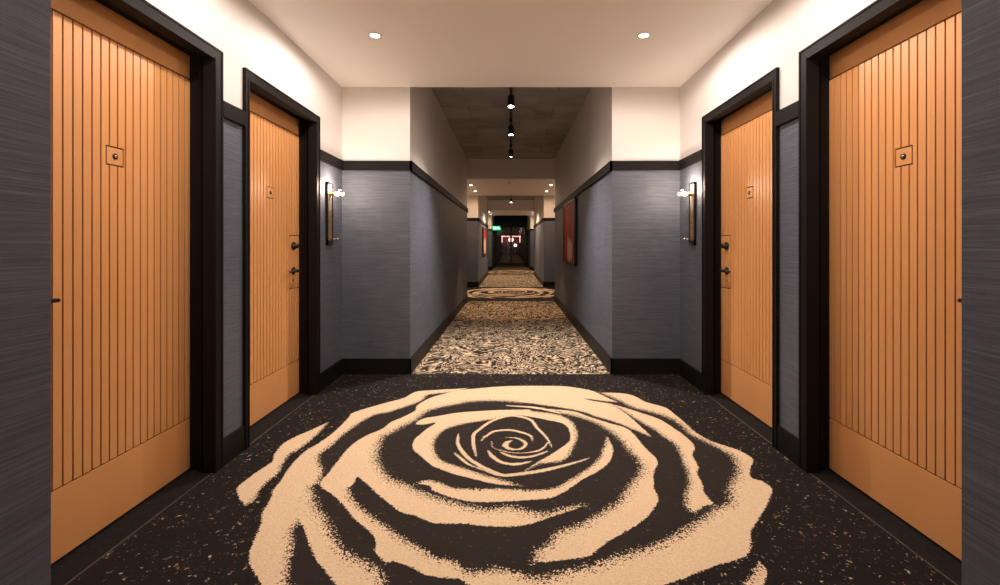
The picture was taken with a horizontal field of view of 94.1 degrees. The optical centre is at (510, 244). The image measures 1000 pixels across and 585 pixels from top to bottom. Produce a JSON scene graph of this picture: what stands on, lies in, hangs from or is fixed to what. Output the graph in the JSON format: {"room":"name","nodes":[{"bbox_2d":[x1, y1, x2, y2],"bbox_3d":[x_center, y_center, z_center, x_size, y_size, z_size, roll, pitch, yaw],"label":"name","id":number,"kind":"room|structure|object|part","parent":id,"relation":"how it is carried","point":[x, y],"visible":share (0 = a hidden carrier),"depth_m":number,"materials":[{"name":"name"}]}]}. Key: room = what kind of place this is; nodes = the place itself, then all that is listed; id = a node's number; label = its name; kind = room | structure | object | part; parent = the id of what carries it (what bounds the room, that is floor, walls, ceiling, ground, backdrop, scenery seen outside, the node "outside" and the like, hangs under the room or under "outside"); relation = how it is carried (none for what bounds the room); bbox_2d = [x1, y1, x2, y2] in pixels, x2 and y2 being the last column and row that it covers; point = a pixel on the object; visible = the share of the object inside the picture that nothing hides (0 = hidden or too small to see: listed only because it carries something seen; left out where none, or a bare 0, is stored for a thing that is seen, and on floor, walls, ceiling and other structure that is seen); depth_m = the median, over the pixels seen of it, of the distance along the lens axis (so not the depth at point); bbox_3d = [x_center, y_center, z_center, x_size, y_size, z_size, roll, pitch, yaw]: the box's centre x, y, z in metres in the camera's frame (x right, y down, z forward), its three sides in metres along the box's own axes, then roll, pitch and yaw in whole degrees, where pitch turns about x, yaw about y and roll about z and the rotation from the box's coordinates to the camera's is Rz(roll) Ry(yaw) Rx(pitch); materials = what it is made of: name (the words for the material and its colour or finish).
{"room":"hotel corridor","nodes":[
{"label":"hotel corridor","id":0,"kind":"room"},
{"bbox_2d":[0,0,50,584],"bbox_3d":[-1.495,-0.365,-1.325,1.110,3.170,4.550,0,0,0],"label":"wall","id":1,"kind":"structure","parent":0,"point":[25,25],"depth_m":0.90,"materials":[{"name":"fabric"}]},
{"bbox_2d":[51,394,312,584],"bbox_3d":[-1.811,1.210,2.638,0.478,0.020,3.376,0,0,0],"label":"floor","id":2,"kind":"structure","parent":0,"point":[82,556],"depth_m":2.04,"materials":[{"name":"stone"}]},
{"bbox_2d":[65,395,313,584],"bbox_3d":[-1.571,1.198,2.638,0.007,0.003,3.376,0,0,0],"label":"trim","id":3,"kind":"structure","parent":2,"relation":"on","point":[122,541],"depth_m":2.03,"materials":[{"name":"brown metal"}]},
{"bbox_2d":[146,0,341,437],"bbox_3d":[-1.811,-0.124,2.638,0.478,2.688,3.376,0,0,0],"label":"wall","id":4,"kind":"structure","parent":0,"point":[245,36],"depth_m":2.79,"materials":[{"name":"paint"}]},
{"bbox_2d":[51,0,222,563],"bbox_3d":[-1.676,0.080,1.968,0.248,2.240,1.085,0,0,0],"label":"door","id":5,"kind":"structure","parent":4,"relation":"in","point":[137,94],"depth_m":2.07,"materials":[{"name":"orange wood"}]},
{"bbox_3d":[-1.680,0.202,1.621,0.061,0.058,0.174,0,0,0],"label":"handle","id":6,"kind":"part","parent":5,"relation":"part of","materials":[{"name":"black metal"}]},
{"bbox_3d":[-1.676,0.080,1.968,0.248,2.240,1.085,0,0,0],"label":"frame","id":7,"kind":"part","parent":5,"relation":"part of","materials":[{"name":"black wood"}]},
{"bbox_2d":[223,425,244,465],"bbox_3d":[-1.565,1.127,2.616,0.014,0.145,0.212,0,0,0],"label":"baseboard","id":8,"kind":"structure","parent":4,"relation":"attached to","point":[233,443],"depth_m":2.61,"materials":[{"name":"black wood"}]},
{"bbox_2d":[223,100,245,125],"bbox_3d":[-1.561,-0.738,2.616,0.022,0.085,0.212,0,0,0],"label":"trim","id":9,"kind":"structure","parent":4,"relation":"attached to","point":[232,113],"depth_m":2.61,"materials":[{"name":"black wood"}]},
{"bbox_2d":[242,67,319,449],"bbox_3d":[-1.676,0.080,3.253,0.248,2.240,1.063,0,0,0],"label":"door","id":10,"kind":"structure","parent":4,"relation":"in","point":[281,136],"depth_m":3.38,"materials":[{"name":"orange wood"}]},
{"bbox_3d":[-1.680,0.202,3.589,0.061,0.058,0.174,0,0,0],"label":"handle","id":11,"kind":"part","parent":10,"relation":"part of","materials":[{"name":"black metal"}]},
{"bbox_2d":[320,149,343,169],"bbox_3d":[-1.561,-0.738,4.056,0.022,0.085,0.541,0,0,0],"label":"trim","id":12,"kind":"structure","parent":4,"relation":"attached to","point":[325,157],"depth_m":4.01,"materials":[{"name":"black wood"}]},
{"bbox_2d":[325,182,343,244],"bbox_3d":[-1.504,-0.268,4.000,0.136,0.535,0.120,0,0,0],"label":"wall sconce","id":13,"kind":"object","parent":4,"relation":"attached to","point":[329,193],"visible":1,"depth_m":3.98,"materials":[{"name":"black metal"}]},
{"bbox_3d":[-1.560,-0.170,4.000,0.005,0.260,0.088,0,0,0],"label":"textured panel","id":14,"kind":"part","parent":13,"relation":"part of","materials":[{"name":"gold metal"}]},
{"bbox_2d":[329,190,343,197],"bbox_3d":[-1.498,-0.440,4.000,0.124,0.070,0.070,0,0,0],"label":"bulb","id":15,"kind":"object","parent":13,"relation":"attached to","point":[339,193],"depth_m":3.98,"materials":[{"name":"white glass"}]},
{"bbox_2d":[342,87,466,357],"bbox_3d":[-1.495,-0.365,7.146,1.110,3.170,5.639,0,0,0],"label":"wall","id":16,"kind":"structure","parent":0,"point":[404,242],"depth_m":4.33,"materials":[{"name":"fabric"}]},
{"bbox_2d":[320,294,467,391],"bbox_3d":[-1.249,1.127,6.882,0.646,0.145,6.194,0,0,0],"label":"baseboard","id":17,"kind":"structure","parent":16,"relation":"attached to","point":[350,365],"depth_m":4.31,"materials":[{"name":"black wood"}]},
{"bbox_2d":[344,161,467,212],"bbox_3d":[-1.245,-0.738,7.146,0.654,0.085,5.683,0,0,0],"label":"trim","id":18,"kind":"structure","parent":16,"relation":"attached to","point":[348,165],"depth_m":4.30,"materials":[{"name":"black wood"}]},
{"bbox_2d":[467,196,487,281],"bbox_3d":[-1.495,-0.365,16.160,1.110,3.170,5.639,0,0,0],"label":"wall","id":19,"kind":"structure","parent":0,"point":[477,263],"depth_m":13.34,"materials":[{"name":"fabric"}]},
{"bbox_2d":[467,271,487,286],"bbox_3d":[-1.249,1.127,16.160,0.646,0.145,5.667,0,0,0],"label":"baseboard","id":20,"kind":"structure","parent":19,"relation":"attached to","point":[469,284],"depth_m":13.33,"materials":[{"name":"black wood"}]},
{"bbox_2d":[467,218,488,227],"bbox_3d":[-1.245,-0.738,16.160,0.654,0.085,5.683,0,0,0],"label":"trim","id":21,"kind":"structure","parent":19,"relation":"attached to","point":[468,219],"depth_m":13.32,"materials":[{"name":"black wood"}]},
{"bbox_2d":[482,227,485,254],"bbox_3d":[-0.917,-0.120,16.050,0.045,0.920,1.700,0,0,0],"label":"framed painting","id":22,"kind":"object","parent":19,"relation":"attached to","point":[483,228],"visible":1,"depth_m":15.20,"materials":[{"name":"red paint"}]},
{"bbox_2d":[488,215,494,266],"bbox_3d":[-1.495,-0.365,26.778,1.110,3.170,8.844,0,0,0],"label":"wall","id":23,"kind":"structure","parent":0,"point":[491,218],"depth_m":22.42,"materials":[{"name":"paint"}]},
{"bbox_2d":[68,374,953,584],"bbox_3d":[0.000,1.200,2.638,3.144,0.001,3.376,0,0,0],"label":"floor","id":24,"kind":"structure","parent":0,"point":[374,479],"depth_m":2.18,"materials":[{"name":"carpet"}]},
{"bbox_2d":[708,395,956,584],"bbox_3d":[1.571,1.198,2.638,0.007,0.003,3.376,0,0,0],"label":"trim","id":25,"kind":"structure","parent":24,"relation":"on","point":[899,541],"depth_m":2.03,"materials":[{"name":"brown metal"}]},
{"bbox_2d":[249,0,772,86],"bbox_3d":[0.000,-1.709,2.638,4.100,0.482,3.376,0,0,0],"label":"ceiling","id":26,"kind":"structure","parent":0,"point":[422,43],"depth_m":3.27,"materials":[{"name":"white paint"}]},
{"bbox_2d":[368,32,381,38],"bbox_3d":[-0.952,-1.466,3.255,0.092,0.006,0.092,0,0,0],"label":"recessed light","id":27,"kind":"object","parent":26,"relation":"in","point":[374,35],"visible":1,"depth_m":3.25,"materials":[{"name":"white"}]},
{"bbox_2d":[637,32,650,38],"bbox_3d":[0.930,-1.466,3.255,0.092,0.006,0.092,0,0,0],"label":"recessed light","id":28,"kind":"object","parent":26,"relation":"in","point":[643,35],"visible":1,"depth_m":3.25,"materials":[{"name":"white"}]},
{"bbox_2d":[412,301,609,373],"bbox_3d":[0.000,1.210,7.146,1.880,0.020,5.639,0,0,0],"label":"floor","id":29,"kind":"structure","parent":0,"point":[485,337],"depth_m":5.55,"materials":[{"name":"carpet"}]},
{"bbox_2d":[431,87,590,158],"bbox_3d":[0.000,-1.900,7.146,1.880,0.100,5.639,0,0,0],"label":"ceiling","id":30,"kind":"structure","parent":0,"point":[478,117],"depth_m":6.75,"materials":[{"name":"concrete"}]},
{"bbox_2d":[509,90,512,158],"bbox_3d":[0.000,-1.833,7.146,0.036,0.035,5.339,0,0,0],"label":"ceiling track","id":31,"kind":"object","parent":30,"relation":"attached to","point":[509,90],"visible":0.21,"depth_m":6.59,"materials":[{"name":"black metal"}]},
{"bbox_2d":[507,87,514,108],"bbox_3d":[0.000,-1.683,5.264,0.084,0.264,0.128,0,0,0],"label":"track spotlight","id":32,"kind":"object","parent":31,"relation":"hanging from","point":[510,99],"visible":0.97,"depth_m":5.25,"materials":[{"name":"black metal"}]},
{"bbox_2d":[508,119,513,135],"bbox_3d":[0.000,-1.703,6.750,0.084,0.224,0.120,0,0,0],"label":"track spotlight","id":33,"kind":"object","parent":31,"relation":"hanging from","point":[510,127],"visible":1,"depth_m":6.73,"materials":[{"name":"black metal"}]},
{"bbox_2d":[509,145,512,157],"bbox_3d":[0.000,-1.710,8.500,0.084,0.210,0.120,0,0,0],"label":"track spotlight","id":34,"kind":"object","parent":31,"relation":"hanging from","point":[510,149],"visible":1,"depth_m":8.46,"materials":[{"name":"black metal"}]},
{"bbox_2d":[467,159,554,195],"bbox_3d":[0.000,-1.685,11.653,4.100,0.530,3.376,0,0,0],"label":"ceiling","id":35,"kind":"structure","parent":0,"point":[487,177],"depth_m":9.96,"materials":[{"name":"white paint"}]},
{"bbox_2d":[467,287,554,300],"bbox_3d":[0.000,1.200,11.653,3.144,0.001,3.376,0,0,0],"label":"floor","id":36,"kind":"structure","parent":0,"point":[474,293],"depth_m":11.51,"materials":[{"name":"carpet"}]},
{"bbox_2d":[479,274,542,286],"bbox_3d":[0.000,1.210,16.160,1.880,0.020,5.639,0,0,0],"label":"floor","id":37,"kind":"structure","parent":0,"point":[492,280],"depth_m":15.29,"materials":[{"name":"carpet"}]},
{"bbox_2d":[488,200,533,214],"bbox_3d":[0.000,-1.685,20.668,4.100,0.530,3.376,0,0,0],"label":"ceiling","id":38,"kind":"structure","parent":0,"point":[495,207],"depth_m":18.98,"materials":[{"name":"white paint"}]},
{"bbox_2d":[486,196,535,199],"bbox_3d":[0.000,-1.900,16.160,1.880,0.100,5.639,0,0,0],"label":"ceiling","id":39,"kind":"structure","parent":0,"point":[488,197],"depth_m":18.11,"materials":[{"name":"paint"}]},
{"bbox_2d":[488,270,533,273],"bbox_3d":[0.000,1.200,20.668,3.144,0.001,3.376,0,0,0],"label":"floor","id":40,"kind":"structure","parent":0,"point":[489,271],"depth_m":20.68,"materials":[{"name":"carpet"}]},
{"bbox_2d":[492,266,529,269],"bbox_3d":[0.000,1.210,26.778,1.880,0.020,8.844,0,0,0],"label":"floor","id":41,"kind":"structure","parent":0,"point":[495,267],"depth_m":23.75,"materials":[{"name":"carpet"}]},
{"bbox_2d":[527,215,533,266],"bbox_3d":[1.495,-0.365,26.778,1.110,3.170,8.844,0,0,0],"label":"wall","id":42,"kind":"structure","parent":0,"point":[530,218],"depth_m":22.42,"materials":[{"name":"paint"}]},
{"bbox_2d":[495,215,526,265],"bbox_3d":[0.000,-0.325,26.814,1.880,3.050,0.132,0,0,0],"label":"door","id":43,"kind":"structure","parent":42,"relation":"in","point":[511,239],"depth_m":26.84,"materials":[{"name":"black metal"}]},
{"bbox_3d":[-0.432,0.010,26.836,0.735,2.060,0.006,0,0,0],"label":"glass pane","id":44,"kind":"part","parent":43,"relation":"part of","materials":[{"name":"black glass"}]},
{"bbox_3d":[0.432,0.010,26.836,0.735,2.060,0.006,0,0,0],"label":"glass pane","id":45,"kind":"part","parent":43,"relation":"part of","materials":[{"name":"black glass"}]},
{"bbox_2d":[534,196,554,281],"bbox_3d":[1.495,-0.365,16.160,1.110,3.170,5.639,0,0,0],"label":"wall","id":46,"kind":"structure","parent":0,"point":[544,233],"depth_m":13.34,"materials":[{"name":"fabric"}]},
{"bbox_2d":[533,218,554,227],"bbox_3d":[1.245,-0.738,16.160,0.654,0.085,5.683,0,0,0],"label":"trim","id":47,"kind":"structure","parent":46,"relation":"attached to","point":[542,219],"depth_m":13.32,"materials":[{"name":"black wood"}]},
{"bbox_2d":[534,271,554,286],"bbox_3d":[1.249,1.127,16.160,0.646,0.145,5.667,0,0,0],"label":"baseboard","id":48,"kind":"structure","parent":46,"relation":"attached to","point":[544,284],"depth_m":13.33,"materials":[{"name":"black wood"}]},
{"bbox_2d":[555,87,679,357],"bbox_3d":[1.495,-0.365,7.146,1.110,3.170,5.639,0,0,0],"label":"wall","id":49,"kind":"structure","parent":0,"point":[623,287],"depth_m":4.33,"materials":[{"name":"fabric"}]},
{"bbox_2d":[563,197,576,264],"bbox_3d":[0.917,-0.193,7.290,0.045,0.965,1.380,0,0,0],"label":"framed painting","id":50,"kind":"object","parent":49,"relation":"attached to","point":[570,208],"visible":1,"depth_m":7.11,"materials":[{"name":"red paint"}]},
{"bbox_2d":[554,161,677,212],"bbox_3d":[1.245,-0.738,7.146,0.654,0.085,5.683,0,0,0],"label":"trim","id":51,"kind":"structure","parent":49,"relation":"attached to","point":[611,165],"depth_m":4.30,"materials":[{"name":"black wood"}]},
{"bbox_2d":[554,294,701,391],"bbox_3d":[1.249,1.127,6.882,0.646,0.145,6.194,0,0,0],"label":"baseboard","id":52,"kind":"structure","parent":49,"relation":"attached to","point":[613,365],"depth_m":4.31,"materials":[{"name":"black wood"}]},
{"bbox_2d":[680,0,875,437],"bbox_3d":[1.811,-0.124,2.638,0.478,2.688,3.376,0,0,0],"label":"wall","id":53,"kind":"structure","parent":0,"point":[776,36],"depth_m":2.79,"materials":[{"name":"paint"}]},
{"bbox_2d":[678,182,696,244],"bbox_3d":[1.504,-0.268,4.000,0.136,0.535,0.120,0,0,0],"label":"wall sconce","id":54,"kind":"object","parent":53,"relation":"attached to","point":[692,194],"visible":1,"depth_m":3.98,"materials":[{"name":"black metal"}]},
{"bbox_2d":[678,190,692,197],"bbox_3d":[1.498,-0.440,4.000,0.124,0.070,0.070,0,0,0],"label":"bulb","id":55,"kind":"object","parent":54,"relation":"attached to","point":[682,193],"depth_m":3.98,"materials":[{"name":"white glass"}]},
{"bbox_3d":[1.560,-0.170,4.000,0.005,0.260,0.088,0,0,0],"label":"textured panel","id":56,"kind":"part","parent":54,"relation":"part of","materials":[{"name":"gold metal"}]},
{"bbox_2d":[678,149,701,169],"bbox_3d":[1.561,-0.738,4.056,0.022,0.085,0.541,0,0,0],"label":"trim","id":57,"kind":"structure","parent":53,"relation":"attached to","point":[696,157],"depth_m":4.01,"materials":[{"name":"black wood"}]},
{"bbox_2d":[702,67,779,449],"bbox_3d":[1.676,0.080,3.253,0.248,2.240,1.063,0,0,0],"label":"door","id":58,"kind":"structure","parent":53,"relation":"in","point":[741,135],"depth_m":3.38,"materials":[{"name":"orange wood"}]},
{"bbox_3d":[1.665,0.202,3.589,0.061,0.058,0.174,0,0,0],"label":"handle","id":59,"kind":"part","parent":58,"relation":"part of","materials":[{"name":"black metal"}]},
{"bbox_2d":[776,100,798,125],"bbox_3d":[1.561,-0.738,2.616,0.022,0.085,0.212,0,0,0],"label":"trim","id":60,"kind":"structure","parent":53,"relation":"attached to","point":[789,113],"depth_m":2.61,"materials":[{"name":"black wood"}]},
{"bbox_2d":[777,425,798,465],"bbox_3d":[1.565,1.127,2.616,0.014,0.145,0.212,0,0,0],"label":"baseboard","id":61,"kind":"structure","parent":53,"relation":"attached to","point":[787,443],"depth_m":2.61,"materials":[{"name":"black wood"}]},
{"bbox_2d":[799,0,961,560],"bbox_3d":[1.676,0.080,1.968,0.248,2.240,1.085,0,0,0],"label":"door","id":62,"kind":"structure","parent":53,"relation":"in","point":[880,92],"depth_m":2.08,"materials":[{"name":"orange wood"}]},
{"bbox_3d":[1.676,0.080,1.968,0.248,2.240,1.085,0,0,0],"label":"frame","id":63,"kind":"part","parent":62,"relation":"part of","materials":[{"name":"black wood"}]},
{"bbox_2d":[709,394,961,584],"bbox_3d":[1.811,1.210,2.638,0.478,0.020,3.376,0,0,0],"label":"floor","id":64,"kind":"structure","parent":0,"point":[929,550],"depth_m":2.07,"materials":[{"name":"stone"}]},
{"bbox_2d":[962,0,999,584],"bbox_3d":[1.495,-0.365,-1.315,1.110,3.170,4.570,0,0,0],"label":"wall","id":65,"kind":"structure","parent":0,"point":[980,18],"depth_m":0.93,"materials":[{"name":"fabric"}]}
]}

